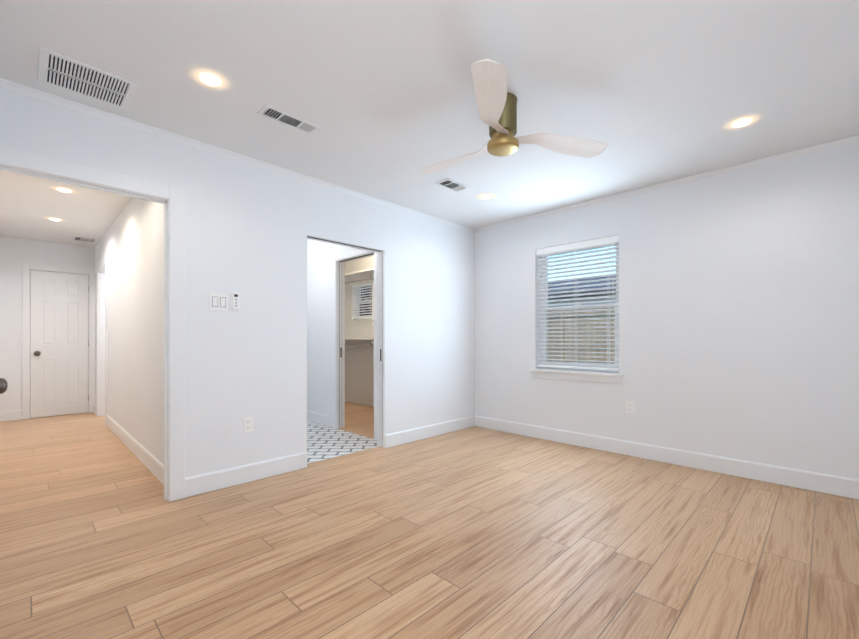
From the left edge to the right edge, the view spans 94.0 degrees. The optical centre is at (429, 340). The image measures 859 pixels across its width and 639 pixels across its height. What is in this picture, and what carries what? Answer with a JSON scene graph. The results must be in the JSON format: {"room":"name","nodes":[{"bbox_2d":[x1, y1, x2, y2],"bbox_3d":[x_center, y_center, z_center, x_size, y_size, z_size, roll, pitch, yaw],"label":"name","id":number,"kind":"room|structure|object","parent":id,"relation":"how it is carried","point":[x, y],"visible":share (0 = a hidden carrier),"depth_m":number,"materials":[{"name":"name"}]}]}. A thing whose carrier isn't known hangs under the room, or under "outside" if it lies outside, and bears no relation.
{"room":"empty bedroom","nodes":[
{"label":"empty bedroom","id":0,"kind":"room"},
{"bbox_2d":[0,378,7,393],"bbox_3d":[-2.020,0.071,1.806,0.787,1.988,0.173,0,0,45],"label":"door knob","id":1,"kind":"object","parent":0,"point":[3,385],"depth_m":1.61,"materials":[{"name":"metal"}]},
{"bbox_2d":[0,236,94,411],"bbox_3d":[-4.284,-0.161,6.729,0.150,2.460,4.328,0,0,45],"label":"wall","id":2,"kind":"structure","parent":0,"point":[15,253],"depth_m":5.36,"materials":[{"name":"paint"}]},
{"bbox_2d":[0,410,21,421],"bbox_3d":[-5.607,1.002,5.273,0.014,0.130,0.335,0,0,45],"label":"baseboard","id":3,"kind":"structure","parent":2,"relation":"attached to","point":[14,414],"depth_m":5.31,"materials":[{"name":"paint"}]},
{"bbox_2d":[22,263,93,419],"bbox_3d":[-5.276,0.017,5.715,0.168,2.104,0.758,0,0,45],"label":"door frame","id":4,"kind":"structure","parent":2,"relation":"attached to","point":[26,268],"depth_m":5.45,"materials":[{"name":"paint"}]},
{"bbox_2d":[30,270,88,417],"bbox_3d":[-5.238,0.053,5.683,0.173,2.020,0.616,0,0,45],"label":"door","id":5,"kind":"structure","parent":2,"relation":"in","point":[59,343],"depth_m":5.65,"materials":[{"name":"paint"}]},
{"bbox_2d":[95,198,163,464],"bbox_3d":[-3.327,-0.160,4.396,4.490,2.460,0.110,0,0,45],"label":"wall","id":6,"kind":"structure","parent":0,"point":[129,245],"depth_m":3.73,"materials":[{"name":"paint"}]},
{"bbox_2d":[94,257,107,424],"bbox_3d":[-4.339,0.017,5.385,0.968,2.104,0.128,0,0,45],"label":"door frame","id":7,"kind":"structure","parent":6,"relation":"attached to","point":[102,340],"depth_m":5.65,"materials":[{"name":"paint"}]},
{"bbox_2d":[106,415,163,484],"bbox_3d":[-2.939,1.003,3.926,3.075,0.130,0.014,0,0,45],"label":"baseboard","id":8,"kind":"structure","parent":6,"relation":"attached to","point":[148,460],"depth_m":3.60,"materials":[{"name":"paint"}]},
{"bbox_2d":[0,88,474,477],"bbox_3d":[-1.048,-0.160,3.431,0.110,2.460,4.478,0,0,45],"label":"wall","id":9,"kind":"structure","parent":0,"point":[248,227],"depth_m":3.12,"materials":[{"name":"paint"}]},
{"bbox_2d":[0,145,184,500],"bbox_3d":[-2.048,0.023,2.418,0.142,2.096,0.973,0,0,45],"label":"door frame","id":10,"kind":"structure","parent":9,"relation":"attached to","point":[175,196],"depth_m":2.66,"materials":[{"name":"paint"}]},
{"bbox_2d":[209,293,227,310],"bbox_3d":[-1.512,-0.274,2.874,0.012,0.124,0.128,0,0,45],"label":"switch plate","id":11,"kind":"object","parent":9,"relation":"attached to","point":[218,301],"visible":1,"depth_m":2.87,"materials":[{"name":"white plastic"}]},
{"bbox_2d":[231,292,238,311],"bbox_3d":[-1.429,-0.285,2.951,0.020,0.144,0.056,0,0,45],"label":"remote holder","id":12,"kind":"object","parent":9,"relation":"attached to","point":[234,301],"visible":1,"depth_m":2.94,"materials":[{"name":"white plastic"}]},
{"bbox_2d":[0,78,475,232],"bbox_3d":[-0.891,-1.352,3.486,0.036,0.036,4.178,0,0,45],"label":"crown molding","id":13,"kind":"structure","parent":9,"relation":"attached to","point":[54,99],"depth_m":2.74,"materials":[{"name":"paint"}]},
{"bbox_2d":[185,452,306,497],"bbox_3d":[-1.348,1.003,3.040,0.014,0.130,0.903,0,0,45],"label":"baseboard","id":14,"kind":"structure","parent":9,"relation":"attached to","point":[207,482],"depth_m":2.98,"materials":[{"name":"paint"}]},
{"bbox_2d":[243,417,252,432],"bbox_3d":[-1.368,0.639,3.022,0.008,0.116,0.072,0,0,45],"label":"outlet","id":15,"kind":"object","parent":9,"relation":"attached to","point":[247,424],"visible":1,"depth_m":3.02,"materials":[{"name":"white plastic"}]},
{"bbox_2d":[306,234,384,451],"bbox_3d":[-0.777,0.088,3.705,0.112,1.964,0.849,0,0,45],"label":"door frame","id":16,"kind":"structure","parent":9,"relation":"attached to","point":[381,349],"depth_m":3.99,"materials":[{"name":"paint"}]},
{"bbox_2d":[385,415,476,447],"bbox_3d":[0.053,1.003,4.459,0.014,0.130,1.392,0,0,45],"label":"baseboard","id":17,"kind":"structure","parent":9,"relation":"attached to","point":[402,437],"depth_m":4.38,"materials":[{"name":"paint"}]},
{"bbox_2d":[307,239,357,427],"bbox_3d":[-1.459,-0.161,5.250,3.030,2.460,0.110,0,0,45],"label":"wall","id":18,"kind":"structure","parent":0,"point":[320,254],"depth_m":5.11,"materials":[{"name":"paint"}]},
{"bbox_2d":[307,410,334,427],"bbox_3d":[-1.862,1.002,5.561,2.020,0.130,0.014,0,0,45],"label":"baseboard","id":19,"kind":"structure","parent":18,"relation":"attached to","point":[322,419],"depth_m":5.06,"materials":[{"name":"paint"}]},
{"bbox_2d":[333,249,377,439],"bbox_3d":[-0.822,0.025,4.614,0.870,2.090,0.123,0,0,45],"label":"door frame","id":20,"kind":"structure","parent":18,"relation":"attached to","point":[340,260],"depth_m":4.84,"materials":[{"name":"paint"}]},
{"bbox_2d":[307,421,378,463],"bbox_3d":[-2.125,1.120,4.558,3.055,0.100,1.810,0,0,45],"label":"floor","id":21,"kind":"structure","parent":0,"point":[324,442],"depth_m":4.18,"materials":[{"name":"white tile"}]},
{"bbox_2d":[0,401,858,638],"bbox_3d":[-1.291,1.120,3.784,8.550,0.100,4.638,0,0,45],"label":"floor","id":22,"kind":"structure","parent":0,"point":[475,532],"depth_m":2.07,"materials":[{"name":"brown wood"}]},
{"bbox_2d":[0,0,858,247],"bbox_3d":[-1.291,-1.430,3.782,8.550,0.120,4.638,0,0,45],"label":"ceiling","id":23,"kind":"structure","parent":0,"point":[381,94],"depth_m":2.15,"materials":[{"name":"paint"}]},
{"bbox_2d":[48,217,62,220],"bbox_3d":[-4.240,-1.366,4.531,0.270,0.007,0.270,0,0,45],"label":"recessed light","id":24,"kind":"object","parent":23,"relation":"in","point":[54,219],"visible":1,"depth_m":4.53,"materials":[{"name":"white plastic"}]},
{"bbox_2d":[55,187,73,192],"bbox_3d":[-3.329,-1.366,3.646,0.270,0.007,0.270,0,0,45],"label":"recessed light","id":25,"kind":"object","parent":23,"relation":"in","point":[63,189],"visible":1,"depth_m":3.64,"materials":[{"name":"white plastic"}]},
{"bbox_2d":[72,236,97,242],"bbox_3d":[-4.687,-1.366,5.445,0.280,0.010,0.255,0,0,45],"label":"ceiling vent","id":26,"kind":"object","parent":23,"relation":"in","point":[83,239],"visible":1,"depth_m":5.42,"materials":[{"name":"metal"}]},
{"bbox_2d":[38,47,137,110],"bbox_3d":[-1.809,-1.366,2.122,0.345,0.007,0.378,0,0,45],"label":"ceiling vent","id":27,"kind":"object","parent":23,"relation":"in","point":[59,71],"visible":1,"depth_m":2.10,"materials":[{"name":"metal"}]},
{"bbox_2d":[196,71,223,86],"bbox_3d":[-1.150,-1.365,2.099,0.270,0.007,0.270,0,0,45],"label":"recessed light","id":28,"kind":"object","parent":23,"relation":"in","point":[208,78],"visible":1,"depth_m":2.09,"materials":[{"name":"white plastic"}]},
{"bbox_2d":[257,104,320,134],"bbox_3d":[-0.867,-1.364,2.491,0.132,0.010,0.355,0,0,45],"label":"ceiling vent","id":29,"kind":"object","parent":23,"relation":"in","point":[284,118],"visible":1,"depth_m":2.48,"materials":[{"name":"metal"}]},
{"bbox_2d":[435,178,469,191],"bbox_3d":[0.204,-1.365,3.537,0.153,0.010,0.294,0,0,45],"label":"ceiling vent","id":30,"kind":"object","parent":23,"relation":"in","point":[450,184],"visible":1,"depth_m":3.53,"materials":[{"name":"metal"}]},
{"bbox_2d":[480,194,492,198],"bbox_3d":[0.544,-1.366,3.818,0.270,0.007,0.270,0,0,45],"label":"recessed light","id":31,"kind":"object","parent":23,"relation":"in","point":[486,196],"visible":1,"depth_m":3.81,"materials":[{"name":"white plastic"}]},
{"bbox_2d":[420,59,607,173],"bbox_3d":[0.315,-1.226,2.378,1.053,0.286,1.173,0,0,45],"label":"ceiling fan","id":32,"kind":"object","parent":23,"relation":"hanging from","point":[497,104],"visible":1,"depth_m":2.23,"materials":[{"name":"white wood"}]},
{"bbox_2d":[729,117,754,127],"bbox_3d":[1.962,-1.365,2.516,0.270,0.007,0.270,0,0,45],"label":"recessed light","id":33,"kind":"object","parent":23,"relation":"in","point":[742,122],"visible":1,"depth_m":2.51,"materials":[{"name":"white plastic"}]},
{"bbox_2d":[345,142,858,479],"bbox_3d":[0.282,-0.161,5.377,8.550,2.460,0.160,0,0,45],"label":"wall","id":34,"kind":"structure","parent":0,"point":[738,314],"depth_m":3.27,"materials":[{"name":"paint"}]},
{"bbox_2d":[345,268,373,346],"bbox_3d":[-0.720,-0.399,5.999,3.026,1.305,0.359,0,0,45],"label":"shelf","id":35,"kind":"object","parent":34,"relation":"attached to","point":[361,277],"visible":0.12,"depth_m":6.42,"materials":[{"name":"paint"}]},
{"bbox_2d":[345,394,373,406],"bbox_3d":[-0.598,1.002,6.123,3.030,0.130,0.014,0,0,45],"label":"baseboard","id":36,"kind":"structure","parent":34,"relation":"attached to","point":[367,401],"depth_m":6.68,"materials":[{"name":"paint"}]},
{"bbox_2d":[348,282,373,325],"bbox_3d":[-1.094,-0.609,6.695,0.650,0.745,0.195,0,0,45],"label":"window blinds","id":37,"kind":"object","parent":34,"relation":"attached to","point":[363,302],"visible":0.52,"depth_m":6.71,"materials":[{"name":"plastic"}]},
{"bbox_2d":[530,235,623,383],"bbox_3d":[1.513,-0.295,4.123,0.967,1.410,0.195,0,0,45],"label":"window blinds","id":38,"kind":"object","parent":34,"relation":"attached to","point":[595,372],"visible":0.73,"depth_m":4.09,"materials":[{"name":"plastic"}]},
{"bbox_2d":[626,401,633,413],"bbox_3d":[1.856,0.624,3.705,0.072,0.116,0.008,0,0,45],"label":"outlet","id":39,"kind":"object","parent":34,"relation":"attached to","point":[629,407],"visible":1,"depth_m":3.70,"materials":[{"name":"white plastic"}]},
{"bbox_2d":[476,135,858,232],"bbox_3d":[1.846,-1.352,3.694,3.540,0.036,0.036,0,0,45],"label":"crown molding","id":40,"kind":"structure","parent":34,"relation":"attached to","point":[853,139],"depth_m":3.33,"materials":[{"name":"paint"}]},
{"bbox_2d":[477,416,858,498],"bbox_3d":[1.847,1.003,3.710,3.620,0.130,0.014,0,0,45],"label":"baseboard","id":41,"kind":"structure","parent":34,"relation":"attached to","point":[785,476],"depth_m":3.34,"materials":[{"name":"paint"}]},
{"label":"outside","id":42,"kind":"structure","parent":0,"visible":0},
{"bbox_3d":[12.021,1.363,19.160,34.000,0.100,35.952,0,0,45],"label":"ground","id":43,"kind":"structure","parent":42,"visible":0},
{"bbox_2d":[547,307,614,363],"bbox_3d":[1.276,0.282,11.118,34.000,2.070,0.110,0,0,45],"label":"fence","id":44,"kind":"object","parent":43,"relation":"on","point":[589,342],"depth_m":9.01,"materials":[{"name":"brown wood"}]},
{"bbox_2d":[548,276,615,306],"bbox_3d":[7.261,-0.787,18.607,37.000,4.200,10.100,0,0,45],"label":"neighbouring house","id":45,"kind":"structure","parent":43,"relation":"on","point":[585,296],"depth_m":14.41,"materials":[{"name":"grey"}]}
]}

